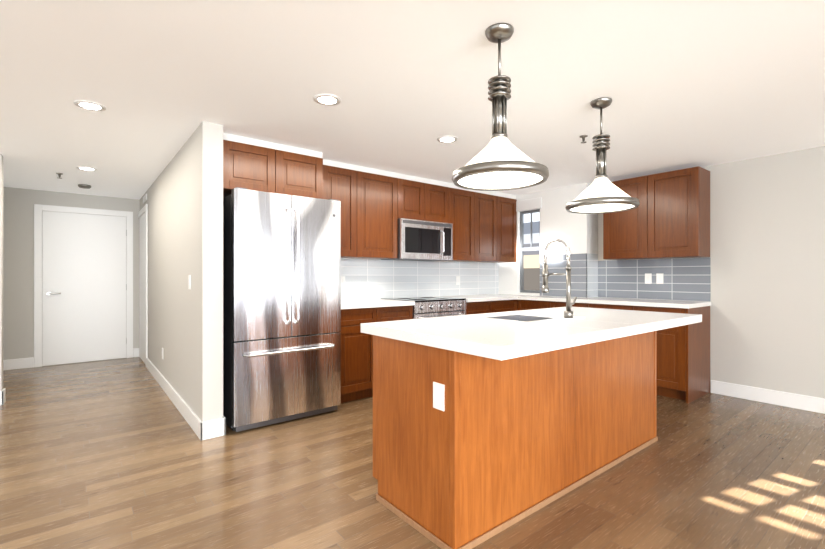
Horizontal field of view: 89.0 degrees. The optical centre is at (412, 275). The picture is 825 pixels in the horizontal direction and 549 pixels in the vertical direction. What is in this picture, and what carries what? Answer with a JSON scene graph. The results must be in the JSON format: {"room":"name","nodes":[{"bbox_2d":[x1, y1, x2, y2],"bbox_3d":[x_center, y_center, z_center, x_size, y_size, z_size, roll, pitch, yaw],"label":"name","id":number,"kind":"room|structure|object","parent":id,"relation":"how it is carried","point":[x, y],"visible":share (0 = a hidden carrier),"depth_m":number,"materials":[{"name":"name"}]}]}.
{"room":"kitchen","nodes":[
{"label":"kitchen","id":0,"kind":"room"},
{"bbox_2d":[0,154,2,390],"bbox_3d":[-5.925,0.033,2.187,5.450,2.295,0.120,0,0,-38],"label":"wall","id":1,"kind":"structure","parent":0,"point":[1,272],"depth_m":3.84,"materials":[{"name":"grey paint"}]},
{"bbox_2d":[0,389,5,405],"bbox_3d":[-5.876,1.115,2.139,5.466,0.130,0.016,0,0,-39],"label":"baseboard","id":2,"kind":"structure","parent":1,"relation":"attached to","point":[2,393],"depth_m":3.83,"materials":[{"name":"white wood"}]},
{"bbox_2d":[3,187,139,365],"bbox_3d":[-4.626,0.033,5.712,1.810,2.295,0.120,0,0,-38],"label":"wall","id":3,"kind":"structure","parent":0,"point":[18,273],"depth_m":5.38,"materials":[{"name":"grey paint"}]},
{"bbox_2d":[3,357,33,370],"bbox_3d":[-5.026,1.115,5.307,0.360,0.130,0.016,0,0,-39],"label":"baseboard","id":4,"kind":"structure","parent":3,"relation":"attached to","point":[22,363],"depth_m":5.32,"materials":[{"name":"white wood"}]},
{"bbox_2d":[34,204,132,366],"bbox_3d":[-4.465,0.126,5.751,1.066,2.108,0.017,0,0,-39],"label":"door frame","id":5,"kind":"structure","parent":3,"relation":"attached to","point":[38,209],"depth_m":5.56,"materials":[{"name":"white wood"}]},
{"bbox_2d":[42,211,126,365],"bbox_3d":[-4.448,0.163,5.735,0.913,2.019,0.062,0,0,-38],"label":"hall door","id":6,"kind":"structure","parent":3,"relation":"in","point":[84,286],"depth_m":5.73,"materials":[{"name":"white wood"}]},
{"bbox_2d":[140,121,222,421],"bbox_3d":[-2.697,0.033,4.627,0.140,2.295,3.980,0,0,-38],"label":"wall","id":7,"kind":"structure","parent":0,"point":[184,193],"depth_m":3.35,"materials":[{"name":"grey paint"}]},
{"bbox_2d":[139,213,144,362],"bbox_3d":[-3.717,0.163,5.790,0.006,2.019,0.810,0,0,-38],"label":"door","id":8,"kind":"structure","parent":7,"relation":"in","point":[142,287],"depth_m":5.79,"materials":[{"name":"white wood"}]},
{"bbox_2d":[138,204,147,366],"bbox_3d":[-3.702,0.126,5.764,0.017,2.108,0.910,0,0,-39],"label":"door frame","id":9,"kind":"structure","parent":7,"relation":"attached to","point":[145,209],"depth_m":5.41,"materials":[{"name":"white wood"}]},
{"bbox_2d":[146,358,207,440],"bbox_3d":[-2.456,1.115,4.215,0.036,0.130,3.066,0,0,-39],"label":"baseboard","id":10,"kind":"structure","parent":7,"relation":"attached to","point":[200,428],"depth_m":3.57,"materials":[{"name":"white wood"}]},
{"bbox_2d":[0,357,824,548],"bbox_3d":[-1.103,1.230,0.688,11.130,0.100,12.450,0,0,-38],"label":"floor","id":11,"kind":"structure","parent":0,"point":[112,454],"depth_m":2.41,"materials":[{"name":"brown wood"}]},
{"bbox_2d":[223,187,340,431],"bbox_3d":[-1.169,0.259,3.627,0.887,1.842,0.767,0,0,-38],"label":"refrigerator","id":12,"kind":"object","parent":11,"relation":"on","point":[281,307],"visible":1,"depth_m":3.32,"materials":[{"name":"grey metal"}]},
{"bbox_2d":[339,306,382,402],"bbox_3d":[-0.678,0.740,4.161,0.518,0.880,0.596,0,0,-38],"label":"base cabinet","id":13,"kind":"object","parent":11,"relation":"on","point":[356,346],"depth_m":3.92,"materials":[{"name":"brown wood"}]},
{"bbox_2d":[341,299,414,309],"bbox_3d":[-0.522,0.280,4.263,0.902,0.040,0.623,0,0,-38],"label":"countertop","id":14,"kind":"structure","parent":13,"relation":"on","point":[365,304],"depth_m":4.12,"materials":[{"name":"white stone"}]},
{"bbox_2d":[383,306,412,321],"bbox_3d":[-0.381,0.740,4.397,0.515,0.880,0.596,0,0,-38],"label":"base cabinet","id":15,"kind":"object","parent":11,"relation":"on","point":[390,313],"depth_m":4.21,"materials":[{"name":"brown wood"}]},
{"bbox_2d":[381,296,465,318],"bbox_3d":[0.145,0.698,4.765,0.764,0.884,0.667,0,0,-38],"label":"range","id":16,"kind":"object","parent":11,"relation":"on","point":[428,307],"visible":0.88,"depth_m":4.56,"materials":[{"name":"grey metal"}]},
{"bbox_2d":[464,302,490,314],"bbox_3d":[0.630,0.740,5.201,0.535,0.880,0.596,0,0,-38],"label":"base cabinet","id":17,"kind":"object","parent":11,"relation":"on","point":[471,307],"depth_m":4.94,"materials":[{"name":"brown wood"}]},
{"bbox_2d":[491,298,518,312],"bbox_3d":[0.988,0.740,5.442,0.598,0.880,0.664,0,0,-38],"label":"base cabinet","id":18,"kind":"object","parent":11,"relation":"on","point":[497,304],"depth_m":5.23,"materials":[{"name":"brown wood"}]},
{"bbox_2d":[443,294,522,301],"bbox_3d":[0.933,0.280,5.421,1.283,0.040,0.623,0,0,-38],"label":"countertop","id":19,"kind":"structure","parent":18,"relation":"on","point":[469,298],"depth_m":5.32,"materials":[{"name":"white stone"}]},
{"bbox_2d":[373,331,657,548],"bbox_3d":[0.761,0.745,2.640,2.022,0.870,0.664,0,0,-38],"label":"kitchen island","id":20,"kind":"object","parent":11,"relation":"on","point":[542,409],"depth_m":2.06,"materials":[{"name":"brown wood"}]},
{"bbox_2d":[433,382,443,410],"bbox_3d":[0.114,0.527,1.841,0.008,0.115,0.070,0,0,-38],"label":"outlet","id":21,"kind":"object","parent":20,"relation":"attached to","point":[438,396],"visible":1,"depth_m":1.83,"materials":[{"name":"white plastic"}]},
{"bbox_2d":[361,307,700,362],"bbox_3d":[0.833,0.285,2.567,2.080,0.050,0.980,0,0,-38],"label":"island countertop","id":22,"kind":"structure","parent":20,"relation":"on","point":[499,339],"depth_m":2.09,"materials":[{"name":"white stone"}]},
{"bbox_2d":[485,315,556,318],"bbox_3d":[0.687,0.386,2.630,0.374,0.247,0.344,0,0,-38],"label":"sink","id":23,"kind":"object","parent":22,"relation":"in","point":[486,316],"depth_m":2.76,"materials":[{"name":"silver metal"}]},
{"bbox_2d":[541,239,584,320],"bbox_3d":[0.892,0.014,2.589,0.260,0.490,0.216,0,0,-38],"label":"faucet","id":24,"kind":"object","parent":22,"relation":"on","point":[568,313],"visible":1,"depth_m":2.53,"materials":[{"name":"silver metal"}]},
{"bbox_2d":[519,298,554,309],"bbox_3d":[1.616,0.740,5.268,0.405,0.880,0.569,0,0,-38],"label":"base cabinet","id":25,"kind":"object","parent":11,"relation":"on","point":[524,303],"depth_m":5.18,"materials":[{"name":"brown wood"}]},
{"bbox_2d":[555,302,578,306],"bbox_3d":[1.927,0.740,4.932,0.336,0.880,0.616,0,0,-38],"label":"base cabinet","id":26,"kind":"object","parent":11,"relation":"on","point":[557,304],"depth_m":4.88,"materials":[{"name":"brown wood"}]},
{"bbox_2d":[579,302,622,309],"bbox_3d":[2.328,0.740,4.637,0.596,0.880,0.616,0,0,-38],"label":"base cabinet","id":27,"kind":"object","parent":11,"relation":"on","point":[581,304],"depth_m":4.58,"materials":[{"name":"brown wood"}]},
{"bbox_2d":[623,306,709,403],"bbox_3d":[2.608,0.740,4.284,0.598,0.880,0.558,0,0,-38],"label":"base cabinet","id":28,"kind":"object","parent":11,"relation":"on","point":[683,362],"depth_m":4.01,"materials":[{"name":"brown wood"}]},
{"bbox_2d":[523,295,710,309],"bbox_3d":[2.180,0.280,4.795,0.623,0.040,1.910,0,0,-38],"label":"countertop","id":29,"kind":"structure","parent":28,"relation":"on","point":[674,305],"depth_m":4.36,"materials":[{"name":"white stone"}]},
{"bbox_2d":[0,0,824,199],"bbox_3d":[-1.103,-1.165,0.688,11.130,0.100,12.450,0,0,-38],"label":"ceiling","id":30,"kind":"structure","parent":0,"point":[683,84],"depth_m":2.42,"materials":[{"name":"white paint"}]},
{"bbox_2d":[78,184,90,188],"bbox_3d":[-4.024,-1.095,5.156,0.130,0.040,0.130,0,0,-38],"label":"smoke detector","id":31,"kind":"object","parent":30,"relation":"attached to","point":[84,186],"visible":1,"depth_m":5.12,"materials":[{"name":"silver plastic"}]},
{"bbox_2d":[77,166,96,170],"bbox_3d":[-3.375,-1.111,4.356,0.170,0.006,0.170,0,0,-38],"label":"recessed light","id":32,"kind":"object","parent":30,"relation":"in","point":[86,168],"visible":0.98,"depth_m":4.34,"materials":[{"name":"white plastic"}]},
{"bbox_2d":[73,100,105,110],"bbox_3d":[-2.107,-1.111,2.745,0.170,0.006,0.170,0,0,-38],"label":"recessed light","id":33,"kind":"object","parent":30,"relation":"in","point":[89,105],"visible":1,"depth_m":2.74,"materials":[{"name":"white"}]},
{"bbox_2d":[314,94,340,104],"bbox_3d":[-0.538,-1.111,2.652,0.170,0.006,0.170,0,0,-38],"label":"recessed light","id":34,"kind":"object","parent":30,"relation":"in","point":[326,99],"visible":1,"depth_m":2.64,"materials":[{"name":"white plastic"}]},
{"bbox_2d":[437,136,457,142],"bbox_3d":[0.283,-1.111,3.419,0.170,0.006,0.170,0,0,-38],"label":"recessed light","id":35,"kind":"object","parent":30,"relation":"in","point":[446,139],"visible":1,"depth_m":3.42,"materials":[{"name":"white plastic"}]},
{"bbox_2d":[452,23,548,190],"bbox_3d":[0.396,-0.772,1.912,0.432,0.686,0.432,0,0,-38],"label":"pendant light","id":36,"kind":"object","parent":30,"relation":"hanging from","point":[500,161],"visible":1,"depth_m":1.87,"materials":[{"name":"silver metal"}]},
{"bbox_2d":[580,135,587,143],"bbox_3d":[1.363,-1.088,3.346,0.060,0.052,0.060,0,0,-38],"label":"sprinkler","id":37,"kind":"object","parent":30,"relation":"attached to","point":[583,137],"depth_m":3.34,"materials":[{"name":"silver metal"}]},
{"bbox_2d":[565,97,639,213],"bbox_3d":[1.206,-0.772,2.684,0.432,0.686,0.432,0,0,-38],"label":"pendant light","id":38,"kind":"object","parent":30,"relation":"hanging from","point":[601,193],"visible":1,"depth_m":2.64,"materials":[{"name":"silver metal"}]},
{"bbox_2d":[498,183,597,297],"bbox_3d":[1.762,0.033,5.624,0.259,2.295,1.349,0,0,-38],"label":"wall","id":39,"kind":"structure","parent":0,"point":[577,233],"depth_m":5.32,"materials":[{"name":"white paint"}]},
{"bbox_2d":[516,197,541,211],"bbox_3d":[1.562,-0.960,5.650,0.019,0.140,0.398,0,0,-38],"label":"window valance","id":40,"kind":"object","parent":39,"relation":"attached to","point":[529,204],"visible":1,"depth_m":5.63,"materials":[{"name":"white"}]},
{"bbox_2d":[520,209,539,292],"bbox_3d":[1.617,-0.330,5.705,0.064,1.118,0.353,0,0,-38],"label":"kitchen window","id":41,"kind":"structure","parent":39,"relation":"in","point":[530,251],"depth_m":5.75,"materials":[{"name":"white"}]},
{"bbox_2d":[598,146,824,397],"bbox_3d":[4.285,0.033,2.757,0.120,2.295,8.980,0,0,-38],"label":"wall","id":42,"kind":"structure","parent":0,"point":[767,256],"depth_m":3.89,"materials":[{"name":"grey paint"}]},
{"bbox_2d":[540,253,710,301],"bbox_3d":[2.345,-0.005,4.886,0.266,0.529,1.829,0,0,-38],"label":"backsplash","id":43,"kind":"structure","parent":42,"relation":"attached to","point":[686,279],"depth_m":4.87,"materials":[{"name":"tile"}]},
{"bbox_2d":[603,166,709,259],"bbox_3d":[2.594,-0.625,4.520,0.327,0.870,0.943,0,0,-38],"label":"upper cabinet","id":44,"kind":"object","parent":42,"relation":"attached to","point":[668,217],"visible":0.83,"depth_m":4.30,"materials":[{"name":"brown wood"}]},
{"bbox_2d":[710,380,824,413],"bbox_3d":[5.020,1.115,1.724,0.016,0.130,6.447,0,0,-39],"label":"baseboard","id":45,"kind":"structure","parent":42,"relation":"attached to","point":[803,402],"depth_m":3.88,"materials":[{"name":"white wood"}]},
{"bbox_3d":[-0.179,0.032,5.020,4.290,2.295,0.120,0,0,-39],"label":"wall","id":46,"kind":"structure","parent":0,"visible":0},
{"bbox_2d":[188,275,190,289],"bbox_3d":[-1.785,0.050,3.359,0.009,0.115,0.072,0,0,-39],"label":"light switch","id":47,"kind":"object","parent":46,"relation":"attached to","point":[189,276],"depth_m":3.35,"materials":[{"name":"white plastic"}]},
{"bbox_2d":[223,133,286,197],"bbox_3d":[-1.449,-0.897,3.600,0.502,0.434,0.517,0,0,-38],"label":"upper cabinet","id":48,"kind":"object","parent":46,"relation":"attached to","point":[249,163],"depth_m":3.41,"materials":[{"name":"brown wood"}]},
{"bbox_2d":[287,146,326,199],"bbox_3d":[-1.162,-0.897,3.827,0.502,0.434,0.517,0,0,-38],"label":"upper cabinet","id":49,"kind":"object","parent":46,"relation":"attached to","point":[306,169],"depth_m":3.69,"materials":[{"name":"brown wood"}]},
{"bbox_2d":[341,276,344,286],"bbox_3d":[-0.749,0.060,4.476,0.072,0.115,0.010,0,0,-39],"label":"outlet","id":50,"kind":"object","parent":46,"relation":"attached to","point":[342,277],"depth_m":4.48,"materials":[{"name":"white plastic"}]},
{"bbox_2d":[327,160,362,258],"bbox_3d":[-0.790,-0.652,4.245,0.468,0.924,0.327,0,0,-38],"label":"upper cabinet","id":51,"kind":"object","parent":46,"relation":"attached to","point":[344,181],"depth_m":4.17,"materials":[{"name":"brown wood"}]},
{"bbox_2d":[359,167,398,258],"bbox_3d":[-0.488,-0.652,4.485,0.577,0.924,0.327,0,0,-38],"label":"upper cabinet","id":52,"kind":"object","parent":46,"relation":"attached to","point":[376,204],"depth_m":4.40,"materials":[{"name":"brown wood"}]},
{"bbox_2d":[399,174,430,220],"bbox_3d":[-0.085,-0.870,4.805,0.447,0.489,0.327,0,0,-38],"label":"upper cabinet","id":53,"kind":"object","parent":46,"relation":"attached to","point":[414,192],"depth_m":4.69,"materials":[{"name":"brown wood"}]},
{"bbox_2d":[381,218,452,260],"bbox_3d":[0.072,-0.403,4.856,0.754,0.435,0.441,0,0,-38],"label":"microwave","id":54,"kind":"object","parent":53,"relation":"attached to","point":[420,240],"visible":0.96,"depth_m":4.70,"materials":[{"name":"grey metal"}]},
{"bbox_2d":[341,258,497,299],"bbox_3d":[0.091,0.035,5.154,2.938,0.449,0.006,0,0,-38],"label":"backsplash","id":55,"kind":"structure","parent":46,"relation":"attached to","point":[372,278],"depth_m":5.09,"materials":[{"name":"tile"}]},
{"bbox_2d":[431,180,450,222],"bbox_3d":[0.158,-0.870,4.999,0.447,0.489,0.327,0,0,-38],"label":"upper cabinet","id":56,"kind":"object","parent":46,"relation":"attached to","point":[440,191],"depth_m":4.93,"materials":[{"name":"brown wood"}]},
{"bbox_2d":[456,276,459,284],"bbox_3d":[0.605,0.060,5.552,0.072,0.115,0.010,0,0,-39],"label":"outlet","id":57,"kind":"object","parent":46,"relation":"attached to","point":[457,277],"depth_m":5.55,"materials":[{"name":"white plastic"}]},
{"bbox_2d":[448,183,478,260],"bbox_3d":[0.533,-0.652,5.297,0.507,0.924,0.327,0,0,-38],"label":"upper cabinet","id":58,"kind":"object","parent":46,"relation":"attached to","point":[464,202],"depth_m":5.19,"materials":[{"name":"brown wood"}]},
{"bbox_2d":[463,191,502,262],"bbox_3d":[0.846,-0.652,5.547,0.566,0.924,0.327,0,0,-38],"label":"upper cabinet","id":59,"kind":"object","parent":46,"relation":"attached to","point":[490,202],"depth_m":5.49,"materials":[{"name":"brown wood"}]},
{"bbox_2d":[495,193,516,262],"bbox_3d":[1.151,-0.652,5.789,0.484,0.924,0.327,0,0,-38],"label":"upper cabinet","id":60,"kind":"object","parent":46,"relation":"attached to","point":[509,201],"depth_m":5.72,"materials":[{"name":"brown wood"}]},
{"bbox_2d":[645,274,651,283],"bbox_3d":[2.642,0.030,4.708,0.009,0.115,0.072,0,0,-39],"label":"outlet","id":61,"kind":"object","parent":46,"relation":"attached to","point":[648,277],"depth_m":4.70,"materials":[{"name":"white plastic"}]},
{"bbox_2d":[656,273,662,283],"bbox_3d":[2.717,0.030,4.614,0.009,0.115,0.072,0,0,-39],"label":"outlet","id":62,"kind":"object","parent":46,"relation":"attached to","point":[659,278],"depth_m":4.62,"materials":[{"name":"white plastic"}]}
]}

